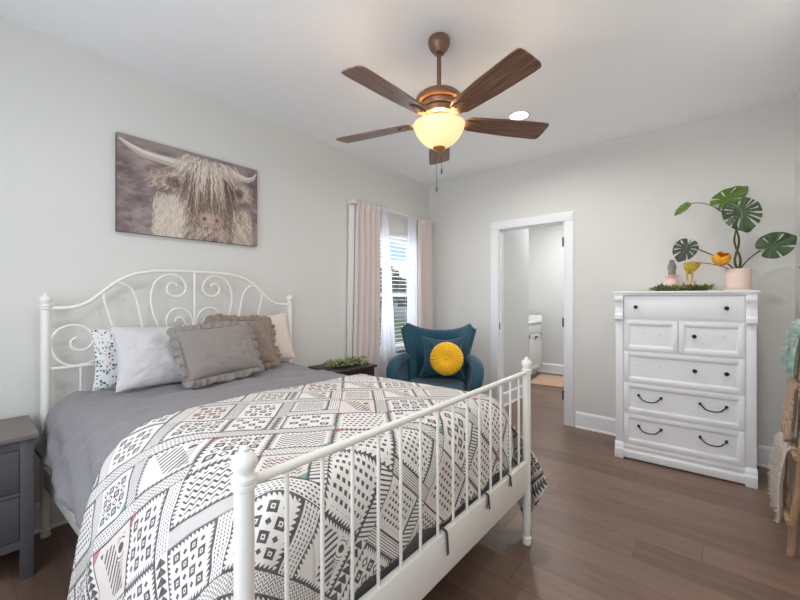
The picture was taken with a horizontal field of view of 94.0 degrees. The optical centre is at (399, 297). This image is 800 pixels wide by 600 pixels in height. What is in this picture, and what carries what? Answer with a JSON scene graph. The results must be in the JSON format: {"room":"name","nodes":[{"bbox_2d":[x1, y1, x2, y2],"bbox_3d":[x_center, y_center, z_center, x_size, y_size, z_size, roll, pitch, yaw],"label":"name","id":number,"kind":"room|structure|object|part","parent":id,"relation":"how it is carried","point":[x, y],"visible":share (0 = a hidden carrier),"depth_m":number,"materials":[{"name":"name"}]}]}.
{"room":"bedroom","nodes":[
{"label":"bedroom","id":0,"kind":"room"},
{"bbox_2d":[0,16,428,503],"bbox_3d":[-1.177,-0.089,3.108,0.150,2.740,4.890,0,0,40],"label":"wall","id":1,"kind":"structure","parent":0,"point":[63,105],"depth_m":2.32,"materials":[{"name":"white paint"}]},
{"bbox_2d":[34,499,68,534],"bbox_3d":[-1.101,1.203,3.064,0.024,0.156,4.620,0,0,40],"label":"baseboard","id":2,"kind":"structure","parent":1,"relation":"attached to","point":[57,518],"depth_m":2.07,"materials":[{"name":"white wood"}]},
{"bbox_2d":[115,132,256,246],"bbox_3d":[-1.449,-0.711,2.643,0.032,0.607,0.917,0,0,40],"label":"wall picture","id":3,"kind":"object","parent":1,"relation":"attached to","point":[163,190],"visible":1,"depth_m":2.56,"materials":[{"name":"grey fabric"}]},
{"bbox_2d":[348,199,434,223],"bbox_3d":[-0.051,-0.947,4.245,0.103,0.075,1.424,0,0,40],"label":"curtain rod","id":4,"kind":"object","parent":1,"relation":"attached to","point":[351,201],"visible":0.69,"depth_m":4.13,"materials":[{"name":"white metal"}]},
{"bbox_2d":[347,199,380,376],"bbox_3d":[-0.365,0.136,3.852,0.107,2.230,0.416,0,0,40],"label":"curtain","id":5,"kind":"object","parent":4,"relation":"hanging from","point":[365,334],"visible":0.72,"depth_m":3.83,"materials":[{"name":"beige fabric"}]},
{"bbox_2d":[380,206,395,377],"bbox_3d":[-0.111,0.136,4.117,0.047,2.230,0.336,0,0,40],"label":"sheer curtain","id":6,"kind":"object","parent":4,"relation":"hanging from","point":[387,348],"visible":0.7,"depth_m":4.06,"materials":[{"name":"white fabric"}]},
{"bbox_2d":[407,213,417,325],"bbox_3d":[0.134,0.136,4.405,0.047,2.230,0.229,0,0,40],"label":"sheer curtain","id":7,"kind":"object","parent":4,"relation":"hanging from","point":[412,220],"visible":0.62,"depth_m":4.40,"materials":[{"name":"white fabric"}]},
{"bbox_2d":[418,216,432,328],"bbox_3d":[0.314,0.136,4.624,0.061,2.230,0.310,0,0,40],"label":"curtain","id":8,"kind":"object","parent":4,"relation":"hanging from","point":[425,256],"visible":0.61,"depth_m":4.60,"materials":[{"name":"beige fabric"}]},
{"bbox_2d":[380,235,407,354],"bbox_3d":[-0.121,0.001,4.292,0.155,1.500,1.060,0,0,40],"label":"window","id":9,"kind":"structure","parent":1,"relation":"in","point":[391,238],"depth_m":4.46,"materials":[{"name":"white plastic"}]},
{"bbox_3d":[-0.144,0.276,4.311,0.024,0.650,0.870,0,0,40],"label":"sash","id":10,"kind":"part","parent":9,"relation":"part of","materials":[{"name":"white plastic"}]},
{"bbox_2d":[380,230,407,350],"bbox_3d":[-0.114,-0.061,4.285,0.038,1.373,0.936,0,0,40],"label":"window blind","id":11,"kind":"object","parent":9,"relation":"attached to","point":[391,234],"visible":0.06,"depth_m":4.40,"materials":[{"name":"white plastic"}]},
{"bbox_3d":[-0.128,-0.044,4.297,0.002,1.330,0.602,0,0,40],"label":"ladder cord","id":12,"kind":"part","parent":11,"relation":"part of","materials":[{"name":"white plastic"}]},
{"bbox_3d":[-0.164,-0.357,4.327,0.024,0.695,0.870,0,0,40],"label":"sash","id":13,"kind":"part","parent":9,"relation":"part of","materials":[{"name":"white plastic"}]},
{"bbox_2d":[0,0,799,184],"bbox_3d":[0.131,-1.499,2.003,3.574,0.080,4.890,0,0,40],"label":"ceiling","id":14,"kind":"structure","parent":0,"point":[610,70],"depth_m":2.25,"materials":[{"name":"white paint"}]},
{"bbox_2d":[336,32,548,191],"bbox_3d":[0.190,-1.026,2.077,1.272,0.864,1.228,0,0,40],"label":"ceiling fan","id":15,"kind":"object","parent":14,"relation":"hanging from","point":[439,127],"visible":1,"depth_m":2.00,"materials":[{"name":"brown wood"}]},
{"bbox_3d":[-0.149,-0.994,2.271,0.500,0.006,0.150,0,12,24],"label":"blade","id":16,"kind":"part","parent":15,"relation":"part of","materials":[{"name":"brown wood"}]},
{"bbox_3d":[-0.052,-0.994,1.804,0.150,0.006,0.500,16,11,41],"label":"blade","id":17,"kind":"part","parent":15,"relation":"part of","materials":[{"name":"brown wood"}]},
{"bbox_3d":[0.207,-0.717,2.108,0.011,0.245,0.010,0,0,40],"label":"pull chain","id":18,"kind":"part","parent":15,"relation":"part of","materials":[{"name":"brown"}]},
{"bbox_3d":[0.220,-0.906,2.104,0.290,0.131,0.290,0,0,40],"label":"lamp shade","id":19,"kind":"part","parent":15,"relation":"part of","materials":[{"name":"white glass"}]},
{"bbox_3d":[0.264,-0.994,2.507,0.150,0.006,0.500,-12,-1,6],"label":"blade","id":20,"kind":"part","parent":15,"relation":"part of","materials":[{"name":"brown wood"}]},
{"bbox_3d":[0.421,-0.994,1.753,0.150,0.006,0.500,14,-7,-29],"label":"blade","id":21,"kind":"part","parent":15,"relation":"part of","materials":[{"name":"brown wood"}]},
{"bbox_3d":[0.617,-0.994,2.187,0.500,0.006,0.150,0,-12,-12],"label":"blade","id":22,"kind":"part","parent":15,"relation":"part of","materials":[{"name":"brown wood"}]},
{"bbox_2d":[507,109,530,119],"bbox_3d":[0.952,-1.454,2.985,0.180,0.010,0.180,0,0,40],"label":"recessed light","id":23,"kind":"object","parent":14,"relation":"in","point":[521,114],"visible":0.9,"depth_m":2.96,"materials":[{"name":"white"}]},
{"bbox_2d":[0,371,799,599],"bbox_3d":[0.964,1.311,2.989,3.574,0.060,7.470,0,0,40],"label":"floor","id":24,"kind":"structure","parent":0,"point":[605,526],"depth_m":1.94,"materials":[{"name":"brown wood"}]},
{"bbox_2d":[0,415,38,580],"bbox_3d":[-1.966,0.951,1.661,0.405,0.660,0.480,0,0,40],"label":"nightstand","id":25,"kind":"object","parent":24,"relation":"on","point":[17,434],"visible":1,"depth_m":1.68,"materials":[{"name":"grey wood"}]},
{"bbox_3d":[-1.837,0.783,1.552,0.008,0.185,0.356,0,0,40],"label":"drawer","id":26,"kind":"part","parent":25,"relation":"part of","materials":[{"name":"grey wood"}]},
{"bbox_3d":[-1.837,0.998,1.552,0.008,0.195,0.356,0,0,40],"label":"drawer","id":27,"kind":"part","parent":25,"relation":"part of","materials":[{"name":"grey wood"}]},
{"bbox_3d":[-1.716,0.962,1.715,0.045,0.638,0.045,0,0,40],"label":"leg","id":28,"kind":"part","parent":25,"relation":"part of","materials":[{"name":"grey wood"}]},
{"bbox_2d":[39,269,531,599],"bbox_3d":[-0.618,0.548,1.964,2.112,1.466,1.580,0,0,38],"label":"bed","id":29,"kind":"object","parent":24,"relation":"on","point":[414,577],"visible":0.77,"depth_m":1.31,"materials":[{"name":"white metal"}]},
{"bbox_3d":[-1.893,0.628,1.993,0.054,1.305,0.054,0,0,38],"label":"post","id":30,"kind":"part","parent":29,"relation":"part of","materials":[{"name":"white metal"}]},
{"bbox_3d":[-1.097,0.946,1.381,1.955,0.100,0.024,0,0,38],"label":"rail","id":31,"kind":"part","parent":29,"relation":"part of","materials":[{"name":"white metal"}]},
{"bbox_3d":[-1.409,0.386,2.559,0.017,0.017,1.490,0,0,41],"label":"cross rail","id":32,"kind":"part","parent":29,"relation":"part of","materials":[{"name":"white metal"}]},
{"bbox_3d":[-1.409,-0.058,2.559,0.021,0.255,1.490,0,0,41],"label":"rail","id":33,"kind":"part","parent":29,"relation":"part of","materials":[{"name":"white metal"}]},
{"bbox_3d":[-1.409,0.106,2.559,0.015,0.560,0.015,0,0,37],"label":"rod","id":34,"kind":"part","parent":29,"relation":"part of","materials":[{"name":"white metal"}]},
{"bbox_3d":[-0.325,0.795,0.778,0.054,0.972,0.054,0,0,38],"label":"post","id":35,"kind":"part","parent":29,"relation":"part of","materials":[{"name":"white metal"}]},
{"bbox_3d":[-0.925,0.628,3.126,0.054,1.305,0.054,0,0,38],"label":"post","id":36,"kind":"part","parent":29,"relation":"part of","materials":[{"name":"white metal"}]},
{"bbox_3d":[0.166,0.388,1.357,0.097,0.022,1.517,0,0,38],"label":"foot rail","id":37,"kind":"part","parent":29,"relation":"part of","materials":[{"name":"white metal"}]},
{"bbox_3d":[0.166,0.918,1.357,0.024,0.155,1.498,0,0,40],"label":"foot panel","id":38,"kind":"part","parent":29,"relation":"part of","materials":[{"name":"white metal"}]},
{"bbox_3d":[0.657,0.795,1.935,0.054,0.972,0.054,0,0,38],"label":"post","id":39,"kind":"part","parent":29,"relation":"part of","materials":[{"name":"white metal"}]},
{"bbox_3d":[-0.639,0.747,1.968,1.835,0.377,1.370,0,0,38],"label":"mattress","id":40,"kind":"object","parent":29,"relation":"on","visible":0},
{"bbox_2d":[35,361,511,599],"bbox_3d":[-0.581,0.792,1.917,1.962,0.587,1.638,0,0,38],"label":"sheet","id":41,"kind":"object","parent":40,"relation":"on","point":[81,430],"visible":0.3,"depth_m":1.73,"materials":[{"name":"grey fabric"}]},
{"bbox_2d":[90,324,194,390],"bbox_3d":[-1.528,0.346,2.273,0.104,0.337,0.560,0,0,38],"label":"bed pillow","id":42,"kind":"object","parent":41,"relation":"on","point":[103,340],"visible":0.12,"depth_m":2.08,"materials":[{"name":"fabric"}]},
{"bbox_2d":[110,326,183,391],"bbox_3d":[-1.359,0.339,2.218,0.195,0.366,0.596,0,0,36],"label":"bed pillow","id":43,"kind":"object","parent":41,"relation":"on","point":[145,355],"visible":0.47,"depth_m":2.06,"materials":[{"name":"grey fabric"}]},
{"bbox_2d":[167,320,264,389],"bbox_3d":[-1.097,0.330,2.286,0.213,0.369,0.543,0,0,35],"label":"cushion","id":44,"kind":"object","parent":41,"relation":"on","point":[210,351],"visible":1,"depth_m":2.20,"materials":[{"name":"grey fabric"}]},
{"bbox_2d":[203,313,281,371],"bbox_3d":[-1.076,0.308,2.579,0.197,0.405,0.511,0,0,42],"label":"cushion","id":45,"kind":"object","parent":41,"relation":"on","point":[263,327],"visible":0.47,"depth_m":2.64,"materials":[{"name":"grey fabric"}]},
{"bbox_2d":[267,313,295,359],"bbox_3d":[-1.060,0.323,2.827,0.155,0.393,0.578,0,0,37],"label":"bed pillow","id":46,"kind":"object","parent":41,"relation":"on","point":[282,338],"visible":0.24,"depth_m":2.95,"materials":[{"name":"beige fabric"}]},
{"bbox_2d":[67,374,546,599],"bbox_3d":[-0.192,0.849,1.643,1.145,0.744,1.780,0,0,38],"label":"quilt","id":47,"kind":"object","parent":41,"relation":"on","point":[157,522],"visible":0.88,"depth_m":1.17,"materials":[{"name":"white fabric"}]},
{"bbox_2d":[308,361,376,375],"bbox_3d":[-0.518,0.951,3.403,0.405,0.660,0.480,0,0,40],"label":"nightstand","id":48,"kind":"object","parent":24,"relation":"on","point":[365,368],"visible":0.15,"depth_m":3.31,"materials":[{"name":"brown wood"}]},
{"bbox_2d":[324,356,368,366],"bbox_3d":[-0.482,0.577,3.400,0.222,0.083,0.459,0,0,40],"label":"leaf garland","id":49,"kind":"object","parent":48,"relation":"on","point":[336,363],"visible":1,"depth_m":3.36},
{"bbox_2d":[386,323,483,391],"bbox_3d":[0.367,0.775,3.748,0.926,1.017,0.700,0,0,11],"label":"armchair","id":50,"kind":"object","parent":24,"relation":"on","point":[407,366],"visible":0.57,"depth_m":3.79,"materials":[{"name":"teal fabric"}]},
{"bbox_3d":[0.004,0.799,3.736,0.219,0.456,0.517,0,0,11],"label":"arm","id":51,"kind":"part","parent":50,"relation":"part of","materials":[{"name":"teal fabric"}]},
{"bbox_2d":[409,378,465,390],"bbox_3d":[0.346,0.887,3.644,0.573,0.106,0.489,0,0,11],"label":"seat cushion","id":52,"kind":"object","parent":50,"relation":"on","point":[453,383],"depth_m":3.66,"materials":[{"name":"teal fabric"}]},
{"bbox_2d":[419,335,465,379],"bbox_3d":[0.428,0.599,3.768,0.470,0.425,0.188,0,0,11],"label":"square cushion","id":53,"kind":"object","parent":50,"relation":"on","point":[429,344],"visible":0.48,"depth_m":3.75,"materials":[{"name":"teal fabric"}]},
{"bbox_2d":[430,342,462,375],"bbox_3d":[0.452,0.595,3.622,0.323,0.317,0.153,0,0,13],"label":"round cushion","id":54,"kind":"object","parent":50,"relation":"on","point":[446,358],"visible":1,"depth_m":3.58,"materials":[{"name":"yellow fabric"}]},
{"bbox_3d":[0.698,0.799,3.599,0.219,0.456,0.517,0,0,11],"label":"arm","id":55,"kind":"part","parent":50,"relation":"part of","materials":[{"name":"teal fabric"}]},
{"bbox_2d":[529,315,542,374],"bbox_3d":[1.786,0.791,5.999,0.623,0.980,1.210,0,0,40],"label":"bathroom vanity","id":56,"kind":"object","parent":24,"relation":"on","point":[535,337],"visible":0.3,"depth_m":6.09,"materials":[{"name":"white paint"}]},
{"bbox_3d":[2.183,0.506,6.053,0.020,0.150,0.575,0,0,40],"label":"drawer","id":57,"kind":"part","parent":56,"relation":"part of","materials":[{"name":"white paint"}]},
{"bbox_3d":[2.185,0.876,6.051,0.026,0.570,0.575,0,0,40],"label":"door","id":58,"kind":"part","parent":56,"relation":"part of","materials":[{"name":"white paint"}]},
{"bbox_2d":[529,320,542,323],"bbox_3d":[1.779,0.405,6.005,0.605,0.028,1.210,0,0,40],"label":"countertop","id":59,"kind":"structure","parent":56,"relation":"on","point":[530,321],"depth_m":6.06,"materials":[{"name":"white stone"}]},
{"bbox_2d":[531,374,563,387],"bbox_3d":[2.308,1.273,5.721,0.480,0.016,0.760,0,0,34],"label":"bath mat","id":60,"kind":"object","parent":24,"relation":"on","point":[542,379],"visible":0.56,"depth_m":5.68,"materials":[{"name":"beige fabric"}]},
{"bbox_2d":[613,290,760,488],"bbox_3d":[2.197,0.617,2.924,0.864,1.328,0.475,0,0,38],"label":"dresser","id":61,"kind":"object","parent":24,"relation":"on","point":[686,361],"visible":1,"depth_m":2.73,"materials":[{"name":"white paint"}]},
{"bbox_3d":[1.783,0.583,3.026,0.053,1.196,0.054,0,0,38],"label":"corner post","id":62,"kind":"part","parent":61,"relation":"part of","materials":[{"name":"white paint"}]},
{"bbox_3d":[1.916,1.023,2.866,0.165,0.052,0.036,0,0,38],"label":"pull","id":63,"kind":"part","parent":61,"relation":"part of","materials":[{"name":"black metal"}]},
{"bbox_3d":[1.916,0.783,2.866,0.165,0.052,0.036,0,0,38],"label":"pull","id":64,"kind":"part","parent":61,"relation":"part of","materials":[{"name":"black metal"}]},
{"bbox_3d":[1.933,0.297,2.885,0.343,0.232,0.029,0,0,38],"label":"drawer","id":65,"kind":"part","parent":61,"relation":"part of","materials":[{"name":"white paint"}]},
{"bbox_2d":[663,259,680,288],"bbox_3d":[2.207,-0.179,3.030,0.114,0.261,0.114,0,0,40],"label":"bud vase","id":66,"kind":"object","parent":61,"relation":"on","point":[671,280],"visible":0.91,"depth_m":3.01,"materials":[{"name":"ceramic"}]},
{"bbox_2d":[649,283,716,290],"bbox_3d":[2.180,-0.083,2.899,0.430,0.068,0.145,0,0,40],"label":"garland","id":67,"kind":"object","parent":61,"relation":"on","point":[690,287],"visible":0.99,"depth_m":2.86,"materials":[{"name":"green plant"}]},
{"bbox_3d":[2.176,-0.055,2.901,0.332,0.007,0.034,0,0,42],"label":"stem","id":68,"kind":"part","parent":67,"relation":"part of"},
{"bbox_3d":[2.077,1.037,2.772,0.710,0.228,0.029,0,0,38],"label":"drawer","id":69,"kind":"part","parent":61,"relation":"part of","materials":[{"name":"white paint"}]},
{"bbox_3d":[2.077,0.793,2.772,0.710,0.229,0.029,0,0,38],"label":"drawer","id":70,"kind":"part","parent":61,"relation":"part of","materials":[{"name":"white paint"}]},
{"bbox_3d":[2.077,0.546,2.772,0.710,0.234,0.029,0,0,38],"label":"drawer","id":71,"kind":"part","parent":61,"relation":"part of","materials":[{"name":"white paint"}]},
{"bbox_3d":[2.078,0.078,2.773,0.710,0.170,0.027,0,0,38],"label":"drawer","id":72,"kind":"part","parent":61,"relation":"part of","materials":[{"name":"white paint"}]},
{"bbox_3d":[2.084,1.216,2.781,0.724,0.106,0.066,0,0,38],"label":"moulding","id":73,"kind":"part","parent":61,"relation":"part of","materials":[{"name":"white paint"}]},
{"bbox_2d":[683,261,700,287],"bbox_3d":[2.299,-0.165,2.946,0.116,0.233,0.107,0,0,40],"label":"bud vase","id":74,"kind":"object","parent":61,"relation":"on","point":[690,267],"visible":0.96,"depth_m":2.92,"materials":[{"name":"yellow glass"}]},
{"bbox_3d":[2.215,0.297,2.663,0.359,0.232,0.029,0,0,38],"label":"drawer","id":75,"kind":"part","parent":61,"relation":"part of","materials":[{"name":"white paint"}]},
{"bbox_3d":[2.211,1.023,2.634,0.165,0.052,0.036,0,0,38],"label":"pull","id":76,"kind":"part","parent":61,"relation":"part of","materials":[{"name":"black metal"}]},
{"bbox_3d":[2.211,0.783,2.634,0.165,0.052,0.036,0,0,38],"label":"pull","id":77,"kind":"part","parent":61,"relation":"part of","materials":[{"name":"black metal"}]},
{"bbox_2d":[672,186,796,290],"bbox_3d":[2.415,-0.443,2.738,0.666,0.789,0.232,0,0,24],"label":"monstera plant","id":78,"kind":"object","parent":61,"relation":"on","point":[737,278],"visible":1,"depth_m":2.68,"materials":[{"name":"green plant"}]},
{"bbox_3d":[2.459,-0.357,2.725,0.037,0.334,0.040,0,0,40],"label":"stem","id":79,"kind":"part","parent":78,"relation":"part of","materials":[{"name":"green plant"}]},
{"bbox_3d":[2.463,-0.357,2.723,0.048,0.334,0.040,0,0,40],"label":"stem","id":80,"kind":"part","parent":78,"relation":"part of","materials":[{"name":"green plant"}]},
{"bbox_3d":[2.465,-0.134,2.721,0.146,0.148,0.146,0,0,40],"label":"pot","id":81,"kind":"part","parent":78,"relation":"part of","materials":[{"name":"ceramic"}]},
{"bbox_3d":[2.393,0.583,2.545,0.053,1.196,0.054,0,0,38],"label":"corner post","id":82,"kind":"part","parent":61,"relation":"part of","materials":[{"name":"white paint"}]},
{"bbox_2d":[776,266,799,557],"bbox_3d":[2.107,0.422,1.958,0.165,1.724,0.465,0,0,40],"label":"blanket ladder","id":83,"kind":"object","parent":24,"relation":"on","point":[791,518],"visible":0.56,"depth_m":1.84,"materials":[{"name":"brown wood"}]},
{"bbox_2d":[766,430,797,522],"bbox_3d":[2.069,0.953,2.003,0.132,0.434,0.331,0,0,40],"label":"throw blanket","id":84,"kind":"object","parent":83,"relation":"hanging from","point":[777,463],"visible":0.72,"depth_m":1.98,"materials":[{"name":"beige fabric"}]},
{"bbox_3d":[2.230,0.422,2.101,0.163,1.724,0.037,0,0,40],"label":"rail","id":85,"kind":"part","parent":83,"relation":"part of","materials":[{"name":"brown wood"}]},
{"bbox_2d":[780,318,799,377],"bbox_3d":[2.085,0.260,1.947,0.130,0.304,0.302,0,0,40],"label":"throw blanket","id":86,"kind":"object","parent":83,"relation":"hanging from","point":[791,348],"visible":1,"depth_m":1.91,"materials":[{"name":"teal fabric"}]},
{"bbox_2d":[781,379,799,441],"bbox_3d":[2.041,0.598,1.931,0.091,0.325,0.196,0,0,40],"label":"throw blanket","id":87,"kind":"object","parent":83,"relation":"hanging from","point":[787,416],"visible":1,"depth_m":1.90,"materials":[{"name":"beige fabric"}]},
{"bbox_3d":[1.988,0.421,1.813,0.159,1.723,0.040,0,0,40],"label":"rail","id":88,"kind":"part","parent":83,"relation":"part of","materials":[{"name":"brown wood"}]},
{"bbox_2d":[504,228,528,406],"bbox_3d":[1.406,-0.094,4.693,0.149,2.750,0.865,0,0,40],"label":"wall","id":89,"kind":"structure","parent":0,"point":[516,242],"depth_m":4.66,"materials":[{"name":"white paint"}]},
{"bbox_2d":[529,224,563,364],"bbox_3d":[2.804,-0.094,6.192,2.150,2.750,0.100,0,0,40],"label":"wall","id":90,"kind":"structure","parent":0,"point":[546,251],"depth_m":6.35,"materials":[{"name":"white paint"}]},
{"bbox_2d":[529,315,541,320],"bbox_3d":[2.157,0.345,6.463,0.590,0.089,0.022,0,0,40],"label":"backsplash","id":91,"kind":"structure","parent":90,"relation":"attached to","point":[531,317],"depth_m":6.33,"materials":[{"name":"white"}]},
{"bbox_2d":[537,363,563,374],"bbox_3d":[2.764,1.203,6.145,1.950,0.156,0.024,0,0,40],"label":"baseboard","id":92,"kind":"structure","parent":90,"relation":"attached to","point":[546,367],"depth_m":6.30,"materials":[{"name":"white wood"}]},
{"bbox_2d":[429,97,794,446],"bbox_3d":[1.670,-0.089,3.825,3.274,2.740,0.120,0,0,40],"label":"wall","id":93,"kind":"structure","parent":0,"point":[624,195],"depth_m":3.37,"materials":[{"name":"white paint"}]},
{"bbox_2d":[490,211,573,426],"bbox_3d":[1.419,0.248,4.027,0.741,2.065,0.144,0,0,40],"label":"door frame","id":94,"kind":"structure","parent":93,"relation":"attached to","point":[501,231],"depth_m":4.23,"materials":[{"name":"white wood"}]},
{"bbox_2d":[576,411,773,468],"bbox_3d":[2.304,1.203,3.195,1.494,0.156,0.024,0,0,40],"label":"baseboard","id":95,"kind":"structure","parent":93,"relation":"attached to","point":[591,422],"depth_m":3.51,"materials":[{"name":"white"}]},
{"bbox_2d":[795,86,799,437],"bbox_3d":[1.438,-0.089,0.898,0.150,2.740,4.890,0,0,40],"label":"wall","id":96,"kind":"structure","parent":0,"point":[797,97],"depth_m":2.64,"materials":[{"name":"white paint"}]},
{"label":"outside","id":97,"kind":"structure","parent":0,"visible":0},
{"bbox_2d":[380,317,406,345],"bbox_3d":[-7.296,1.781,19.182,29.750,0.100,40.000,0,0,40],"label":"lawn","id":98,"kind":"structure","parent":97,"point":[399,322],"depth_m":20.77,"materials":[{"name":"green plant"}]},
{"bbox_2d":[380,266,404,308],"bbox_3d":[-0.776,-0.095,22.673,2.196,3.664,2.057,0,0,40],"label":"leafy tree","id":99,"kind":"object","parent":98,"relation":"on","point":[395,299],"visible":0.27,"depth_m":22.31,"materials":[{"name":"green plant"}]},
{"bbox_2d":[380,278,406,317],"bbox_3d":[-2.363,-0.019,33.344,10.800,3.500,5.800,0,0,-30],"label":"house","id":100,"kind":"structure","parent":98,"relation":"on","point":[401,314],"depth_m":31.78,"materials":[{"name":"grey"}]},
{"bbox_2d":[401,279,406,305],"bbox_3d":[1.136,0.077,24.608,2.398,3.321,2.356,0,0,40],"label":"leafy tree","id":101,"kind":"object","parent":98,"relation":"on","point":[402,300],"visible":0.02,"depth_m":24.32,"materials":[{"name":"green plant"}]}
]}

